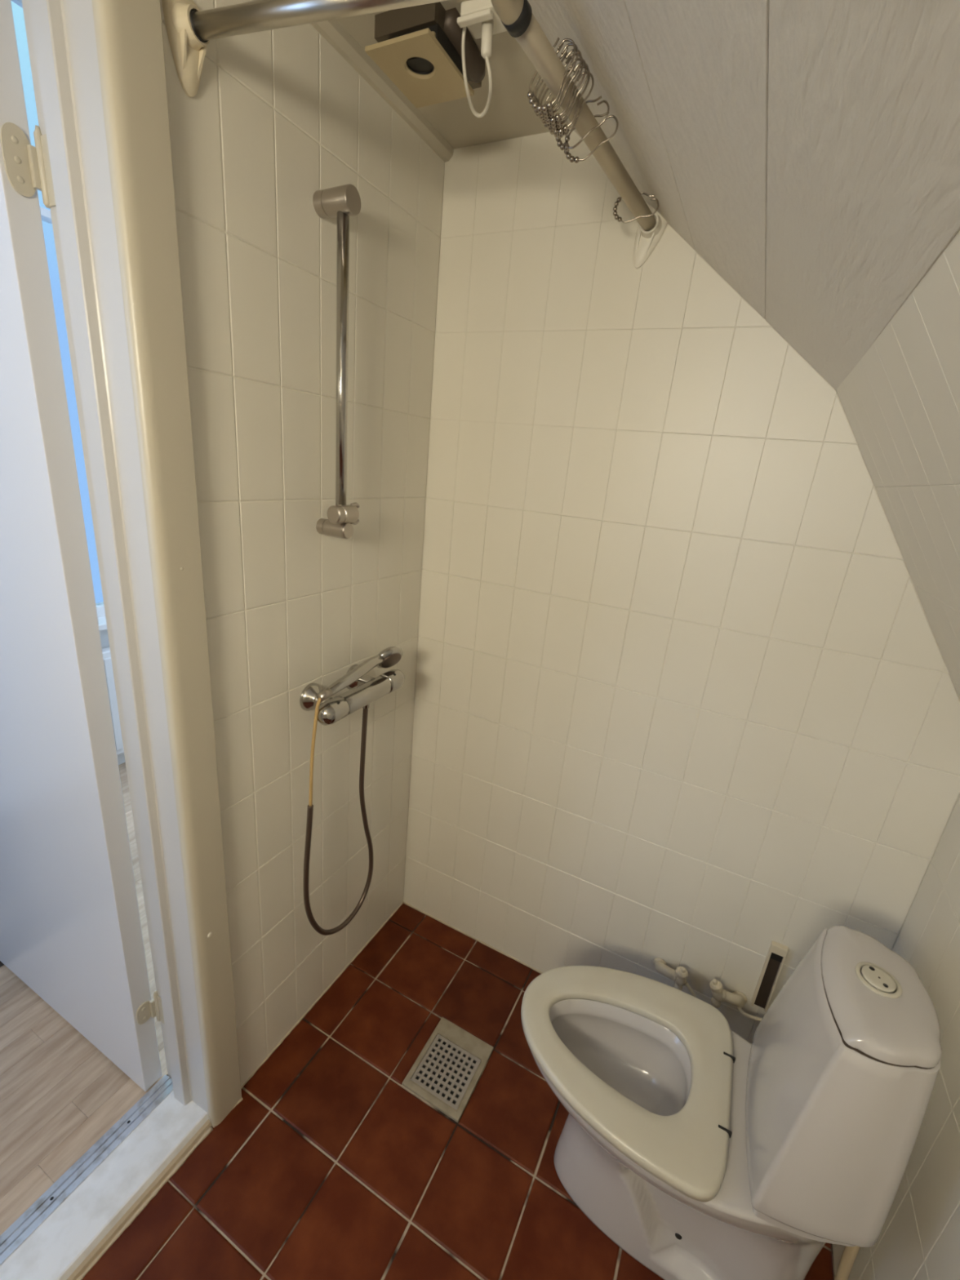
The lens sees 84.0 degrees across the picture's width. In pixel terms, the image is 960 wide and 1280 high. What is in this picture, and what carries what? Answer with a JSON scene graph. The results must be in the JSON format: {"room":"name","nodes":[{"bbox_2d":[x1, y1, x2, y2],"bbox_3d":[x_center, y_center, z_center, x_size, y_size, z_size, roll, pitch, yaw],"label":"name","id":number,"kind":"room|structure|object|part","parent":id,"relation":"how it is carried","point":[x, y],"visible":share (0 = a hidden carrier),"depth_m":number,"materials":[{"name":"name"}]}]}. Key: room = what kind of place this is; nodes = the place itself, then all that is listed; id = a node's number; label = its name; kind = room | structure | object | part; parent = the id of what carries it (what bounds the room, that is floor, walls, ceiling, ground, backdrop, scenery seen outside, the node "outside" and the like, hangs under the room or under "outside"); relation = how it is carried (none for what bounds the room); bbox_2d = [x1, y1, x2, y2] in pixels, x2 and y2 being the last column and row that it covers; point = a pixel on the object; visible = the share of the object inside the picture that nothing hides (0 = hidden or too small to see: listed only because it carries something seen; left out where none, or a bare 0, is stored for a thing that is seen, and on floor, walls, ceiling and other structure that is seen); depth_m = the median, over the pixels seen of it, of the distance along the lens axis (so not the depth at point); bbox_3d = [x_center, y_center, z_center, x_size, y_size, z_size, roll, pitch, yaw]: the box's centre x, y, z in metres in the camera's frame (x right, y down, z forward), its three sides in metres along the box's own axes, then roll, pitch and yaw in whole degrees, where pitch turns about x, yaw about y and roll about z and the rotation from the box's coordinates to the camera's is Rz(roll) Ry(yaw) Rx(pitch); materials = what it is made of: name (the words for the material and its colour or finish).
{"room":"bathroom","nodes":[
{"label":"bathroom","id":0,"kind":"room"},
{"bbox_2d":[0,762,168,1235],"bbox_3d":[-1.431,0.953,1.584,1.455,0.050,4.800,14,20,24],"label":"floor","id":1,"kind":"structure","parent":0,"point":[60,1094],"depth_m":1.27,"materials":[{"name":"brown wood"}]},
{"bbox_2d":[99,629,125,764],"bbox_3d":[-1.969,-0.608,1.432,0.100,3.000,4.800,14,20,24],"label":"wall","id":2,"kind":"structure","parent":0,"point":[104,633],"depth_m":2.34,"materials":[{"name":"white paint"}]},
{"bbox_2d":[10,0,106,631],"bbox_3d":[-1.474,-1.103,2.080,0.170,2.120,1.380,14,20,24],"label":"window","id":3,"kind":"structure","parent":2,"relation":"in","point":[16,5],"depth_m":1.99,"materials":[{"name":"blue glass"}]},
{"bbox_3d":[-1.541,-0.107,2.396,0.110,0.026,1.380,14,20,24],"label":"sill","id":4,"kind":"part","parent":3,"relation":"part of","materials":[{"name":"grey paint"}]},
{"bbox_2d":[102,647,124,755],"bbox_3d":[-1.572,0.237,2.509,0.091,0.500,1.100,14,20,24],"label":"radiator","id":5,"kind":"object","parent":2,"relation":"attached to","point":[106,651],"visible":0.07,"depth_m":2.33,"materials":[{"name":"white metal"}]},
{"bbox_2d":[160,0,444,1086],"bbox_3d":[-0.747,-0.041,0.551,0.165,2.600,2.430,14,20,24],"label":"wall","id":6,"kind":"structure","parent":0,"point":[275,118],"depth_m":1.08,"materials":[{"name":"beige tile"}]},
{"bbox_2d":[0,0,164,1091],"bbox_3d":[-1.037,0.029,1.134,0.855,2.030,0.052,14,20,24],"label":"door","id":7,"kind":"structure","parent":6,"relation":"in","point":[70,926],"depth_m":1.01,"materials":[{"name":"white paint"}]},
{"bbox_3d":[-0.624,-0.648,0.720,0.003,0.080,0.035,14,20,24],"label":"hinge plate","id":8,"kind":"part","parent":7,"relation":"part of","materials":[{"name":"beige paint"}]},
{"bbox_3d":[-0.590,-0.644,0.732,0.030,0.080,0.002,14,20,24],"label":"hinge plate","id":9,"kind":"part","parent":7,"relation":"part of","materials":[{"name":"beige paint"}]},
{"bbox_3d":[-0.766,0.851,1.217,0.003,0.056,0.035,14,20,24],"label":"hinge plate","id":10,"kind":"part","parent":7,"relation":"part of","materials":[{"name":"beige paint"}]},
{"bbox_3d":[-0.733,0.854,1.228,0.030,0.080,0.002,14,20,24],"label":"hinge plate","id":11,"kind":"part","parent":7,"relation":"part of","materials":[{"name":"beige paint"}]},
{"bbox_2d":[0,1074,211,1279],"bbox_3d":[-0.885,1.185,0.913,0.186,0.030,0.836,14,20,24],"label":"door threshold","id":12,"kind":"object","parent":6,"relation":"attached to","point":[60,1234],"depth_m":1.09,"materials":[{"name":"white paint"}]},
{"bbox_2d":[22,0,208,1115],"bbox_3d":[-0.607,0.127,0.947,0.163,2.060,0.032,14,20,24],"label":"trim","id":13,"kind":"structure","parent":6,"relation":"attached to","point":[60,34],"depth_m":0.80,"materials":[{"name":"grey paint"}]},
{"bbox_2d":[91,0,241,1126],"bbox_3d":[-0.503,0.088,0.921,0.025,2.168,0.074,14,20,24],"label":"trim","id":14,"kind":"structure","parent":6,"relation":"attached to","point":[129,36],"depth_m":0.80,"materials":[{"name":"beige paint"}]},
{"bbox_2d":[312,183,360,538],"bbox_3d":[-0.273,-0.503,1.025,0.083,0.607,0.077,14,20,24],"label":"slide rail","id":15,"kind":"object","parent":6,"relation":"attached to","point":[342,202],"visible":1,"depth_m":0.99,"materials":[{"name":"silver metal"}]},
{"bbox_2d":[299,664,404,725],"bbox_3d":[-0.299,0.125,1.288,0.098,0.085,0.299,14,20,24],"label":"shower mixer","id":16,"kind":"object","parent":6,"relation":"attached to","point":[367,689],"visible":0.93,"depth_m":1.22,"materials":[{"name":"silver metal"}]},
{"bbox_3d":[-0.331,0.159,1.180,0.052,0.052,0.069,14,20,24],"label":"knob","id":17,"kind":"part","parent":16,"relation":"part of","materials":[{"name":"silver metal"}]},
{"bbox_2d":[302,697,373,935],"bbox_3d":[-0.342,0.445,1.332,0.019,0.726,0.262,14,20,24],"label":"shower hose","id":18,"kind":"object","parent":16,"relation":"hanging from","point":[317,927],"visible":1,"depth_m":1.32,"materials":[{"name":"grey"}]},
{"bbox_2d":[316,646,403,702],"bbox_3d":[-0.281,0.071,1.264,0.051,0.065,0.297,14,20,24],"label":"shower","id":19,"kind":"object","parent":16,"relation":"on","point":[388,657],"visible":1,"depth_m":1.25,"materials":[{"name":"silver metal"}]},
{"bbox_3d":[-0.286,0.080,1.239,0.032,0.046,0.201,13,20,21],"label":"handle","id":20,"kind":"part","parent":19,"relation":"part of","materials":[{"name":"silver metal"}]},
{"bbox_3d":[-0.225,0.052,1.352,0.032,0.047,0.060,14,20,24],"label":"spray plate","id":21,"kind":"part","parent":19,"relation":"part of","materials":[{"name":"grey"}]},
{"bbox_3d":[-0.227,0.104,1.377,0.052,0.052,0.069,14,20,24],"label":"knob","id":22,"kind":"part","parent":16,"relation":"part of","materials":[{"name":"silver metal"}]},
{"bbox_2d":[310,18,453,162],"bbox_3d":[-0.297,-0.986,0.789,0.022,0.022,1.004,14,20,24],"label":"trim","id":23,"kind":"structure","parent":6,"relation":"attached to","point":[331,30],"depth_m":1.00,"materials":[{"name":"beige paint"}]},
{"bbox_2d":[161,0,667,268],"bbox_3d":[0.043,-0.752,0.759,0.866,0.135,0.360,-4,20,-26],"label":"shower curtain rod","id":24,"kind":"object","parent":6,"relation":"attached to","point":[190,29],"visible":0.98,"depth_m":0.68,"materials":[{"name":"silver metal"}]},
{"bbox_2d":[527,37,575,112],"bbox_3d":[0.092,-0.732,0.691,0.058,0.073,0.012,11,19,15],"label":"curtain ring","id":25,"kind":"object","parent":24,"relation":"hanging from","point":[540,108],"visible":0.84,"depth_m":0.70,"materials":[{"name":"silver metal"}]},
{"bbox_2d":[531,42,578,116],"bbox_3d":[0.097,-0.733,0.699,0.060,0.071,0.012,14,20,24],"label":"curtain ring","id":26,"kind":"object","parent":24,"relation":"hanging from","point":[548,111],"visible":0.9,"depth_m":0.70,"materials":[{"name":"silver metal"}]},
{"bbox_2d":[533,47,582,119],"bbox_3d":[0.101,-0.735,0.706,0.064,0.069,0.013,14,20,24],"label":"curtain ring","id":27,"kind":"object","parent":24,"relation":"hanging from","point":[561,56],"visible":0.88,"depth_m":0.70,"materials":[{"name":"silver metal"}]},
{"bbox_2d":[537,52,583,124],"bbox_3d":[0.106,-0.737,0.712,0.058,0.073,0.012,10,19,15],"label":"curtain ring","id":28,"kind":"object","parent":24,"relation":"hanging from","point":[557,116],"visible":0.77,"depth_m":0.71,"materials":[{"name":"silver metal"}]},
{"bbox_2d":[540,57,586,127],"bbox_3d":[0.111,-0.738,0.720,0.061,0.071,0.012,12,19,18],"label":"curtain ring","id":29,"kind":"object","parent":24,"relation":"hanging from","point":[558,122],"visible":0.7,"depth_m":0.72,"materials":[{"name":"silver metal"}]},
{"bbox_2d":[544,62,589,131],"bbox_3d":[0.115,-0.740,0.727,0.063,0.069,0.013,14,20,24],"label":"curtain ring","id":30,"kind":"object","parent":24,"relation":"hanging from","point":[557,126],"visible":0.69,"depth_m":0.73,"materials":[{"name":"silver metal"}]},
{"bbox_2d":[550,65,590,135],"bbox_3d":[0.120,-0.742,0.733,0.058,0.073,0.012,12,19,20],"label":"curtain ring","id":31,"kind":"object","parent":24,"relation":"hanging from","point":[565,128],"visible":0.62,"depth_m":0.74,"materials":[{"name":"silver metal"}]},
{"bbox_2d":[550,70,594,137],"bbox_3d":[0.124,-0.744,0.741,0.062,0.071,0.012,10,19,15],"label":"curtain ring","id":32,"kind":"object","parent":24,"relation":"hanging from","point":[582,73],"visible":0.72,"depth_m":0.74,"materials":[{"name":"silver metal"}]},
{"bbox_2d":[555,95,609,151],"bbox_3d":[0.149,-0.753,0.779,0.080,0.053,0.014,15,21,27],"label":"curtain ring","id":33,"kind":"object","parent":24,"relation":"hanging from","point":[560,144],"visible":0.68,"depth_m":0.78,"materials":[{"name":"silver metal"}]},
{"bbox_2d":[564,111,617,163],"bbox_3d":[0.167,-0.760,0.807,0.079,0.058,0.013,10,19,14],"label":"curtain ring","id":34,"kind":"object","parent":24,"relation":"hanging from","point":[572,158],"visible":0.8,"depth_m":0.81,"materials":[{"name":"silver metal"}]},
{"bbox_2d":[613,192,658,222],"bbox_3d":[0.291,-0.808,0.996,0.083,0.044,0.014,11,19,17],"label":"curtain ring","id":35,"kind":"object","parent":24,"relation":"hanging from","point":[619,199],"visible":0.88,"depth_m":1.00,"materials":[{"name":"silver metal"}]},
{"bbox_2d":[336,0,570,149],"bbox_3d":[-0.504,-0.869,0.247,0.490,0.060,2.330,14,20,24],"label":"ceiling","id":36,"kind":"structure","parent":0,"point":[509,114],"depth_m":1.04,"materials":[{"name":"beige paint"}]},
{"bbox_2d":[364,1,484,108],"bbox_3d":[-0.086,-0.981,0.892,0.134,0.083,0.199,14,20,24],"label":"fan","id":37,"kind":"object","parent":36,"relation":"attached to","point":[418,48],"visible":0.98,"depth_m":0.86,"materials":[{"name":"beige plastic"}]},
{"bbox_3d":[-0.096,-0.937,0.879,0.118,0.006,0.146,14,20,24],"label":"plate","id":38,"kind":"part","parent":37,"relation":"part of","materials":[{"name":"beige"}]},
{"bbox_2d":[457,0,506,117],"bbox_3d":[-0.002,-0.916,0.850,0.067,0.138,0.057,14,20,24],"label":"connector","id":39,"kind":"object","parent":36,"relation":"attached to","point":[480,17],"visible":0.99,"depth_m":0.83,"materials":[{"name":"beige plastic"}]},
{"bbox_3d":[-0.006,-0.912,0.849,0.061,0.129,0.011,14,20,24],"label":"cord","id":40,"kind":"part","parent":39,"relation":"part of","materials":[{"name":"beige plastic"}]},
{"bbox_2d":[75,902,835,1279],"bbox_3d":[-0.210,1.365,0.683,1.335,0.056,2.270,14,20,24],"label":"floor","id":41,"kind":"structure","parent":0,"point":[326,1166],"depth_m":1.19,"materials":[{"name":"tile"}]},
{"bbox_2d":[401,1017,493,1122],"bbox_3d":[-0.080,1.116,1.398,0.164,0.009,0.198,14,20,24],"label":"floor drain","id":42,"kind":"object","parent":41,"relation":"on","point":[448,1068],"visible":1,"depth_m":1.39,"materials":[{"name":"plastic"}]},
{"bbox_2d":[520,925,942,1279],"bbox_3d":[0.378,0.853,1.038,0.635,0.807,0.366,14,20,24],"label":"toilet","id":43,"kind":"object","parent":41,"relation":"on","point":[702,1151],"visible":1,"depth_m":0.92,"materials":[{"name":"grey ceramic"}]},
{"bbox_3d":[0.283,0.814,1.077,0.416,0.022,0.365,14,20,24],"label":"seat","id":44,"kind":"part","parent":43,"relation":"part of","materials":[{"name":"beige plastic"}]},
{"bbox_2d":[834,1245,860,1279],"bbox_3d":[0.650,1.113,0.942,0.051,0.426,0.023,5,18,-1],"label":"supply hose","id":45,"kind":"object","parent":43,"relation":"attached to","point":[849,1255],"visible":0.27,"depth_m":0.93,"materials":[{"name":"beige plastic"}]},
{"bbox_3d":[0.616,0.540,0.823,0.146,0.026,0.236,14,20,24],"label":"cistern lid","id":46,"kind":"part","parent":43,"relation":"part of","materials":[{"name":"grey ceramic"}]},
{"bbox_2d":[403,128,959,1044],"bbox_3d":[0.440,0.022,1.309,1.385,2.220,0.082,14,20,24],"label":"wall","id":47,"kind":"structure","parent":0,"point":[686,695],"depth_m":1.24,"materials":[{"name":"beige tile"}]},
{"bbox_2d":[653,957,688,991],"bbox_3d":[0.505,0.883,1.429,0.052,0.089,0.105,-5,21,-28],"label":"valve","id":48,"kind":"object","parent":47,"relation":"attached to","point":[679,975],"visible":0.98,"depth_m":1.40,"materials":[{"name":"beige plastic"}]},
{"bbox_3d":[0.528,0.870,1.393,0.032,0.036,0.031,14,20,24],"label":"handle","id":49,"kind":"part","parent":48,"relation":"part of","materials":[{"name":"beige plastic"}]},
{"bbox_2d":[709,978,746,1008],"bbox_3d":[0.641,0.911,1.362,0.111,0.087,0.052,3,18,-8],"label":"valve","id":50,"kind":"object","parent":47,"relation":"attached to","point":[737,998],"visible":1,"depth_m":1.35,"materials":[{"name":"beige plastic"}]},
{"bbox_3d":[0.603,0.883,1.358,0.032,0.037,0.031,14,20,24],"label":"handle","id":51,"kind":"part","parent":50,"relation":"part of","materials":[{"name":"beige plastic"}]},
{"bbox_2d":[684,982,762,1021],"bbox_3d":[0.626,0.936,1.365,0.232,0.116,0.039,17,21,31],"label":"supply pipe","id":52,"kind":"object","parent":50,"relation":"attached to","point":[755,1018],"visible":0.39,"depth_m":1.35,"materials":[{"name":"beige plastic"}]},
{"bbox_2d":[751,940,788,1012],"bbox_3d":[0.723,0.842,1.332,0.036,0.205,0.016,14,20,24],"label":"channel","id":53,"kind":"object","parent":47,"relation":"attached to","point":[777,953],"visible":0.99,"depth_m":1.33,"materials":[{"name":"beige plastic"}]},
{"bbox_2d":[527,0,959,390],"bbox_3d":[-0.054,-0.515,0.090,0.648,0.551,2.300,14,20,24],"label":"ceiling","id":54,"kind":"structure","parent":0,"point":[807,151],"depth_m":0.50,"materials":[{"name":"white paint"}]},
{"bbox_2d":[831,795,959,1279],"bbox_3d":[0.464,0.961,0.246,0.080,1.115,2.330,14,20,24],"label":"wall","id":55,"kind":"structure","parent":0,"point":[919,1237],"depth_m":0.91,"materials":[{"name":"beige tile"}]},
{"bbox_2d":[836,229,959,698],"bbox_3d":[0.338,0.127,0.061,0.445,0.655,2.300,14,20,24],"label":"wall","id":56,"kind":"structure","parent":0,"point":[900,402],"depth_m":0.68,"materials":[{"name":"beige tile"}]}
]}

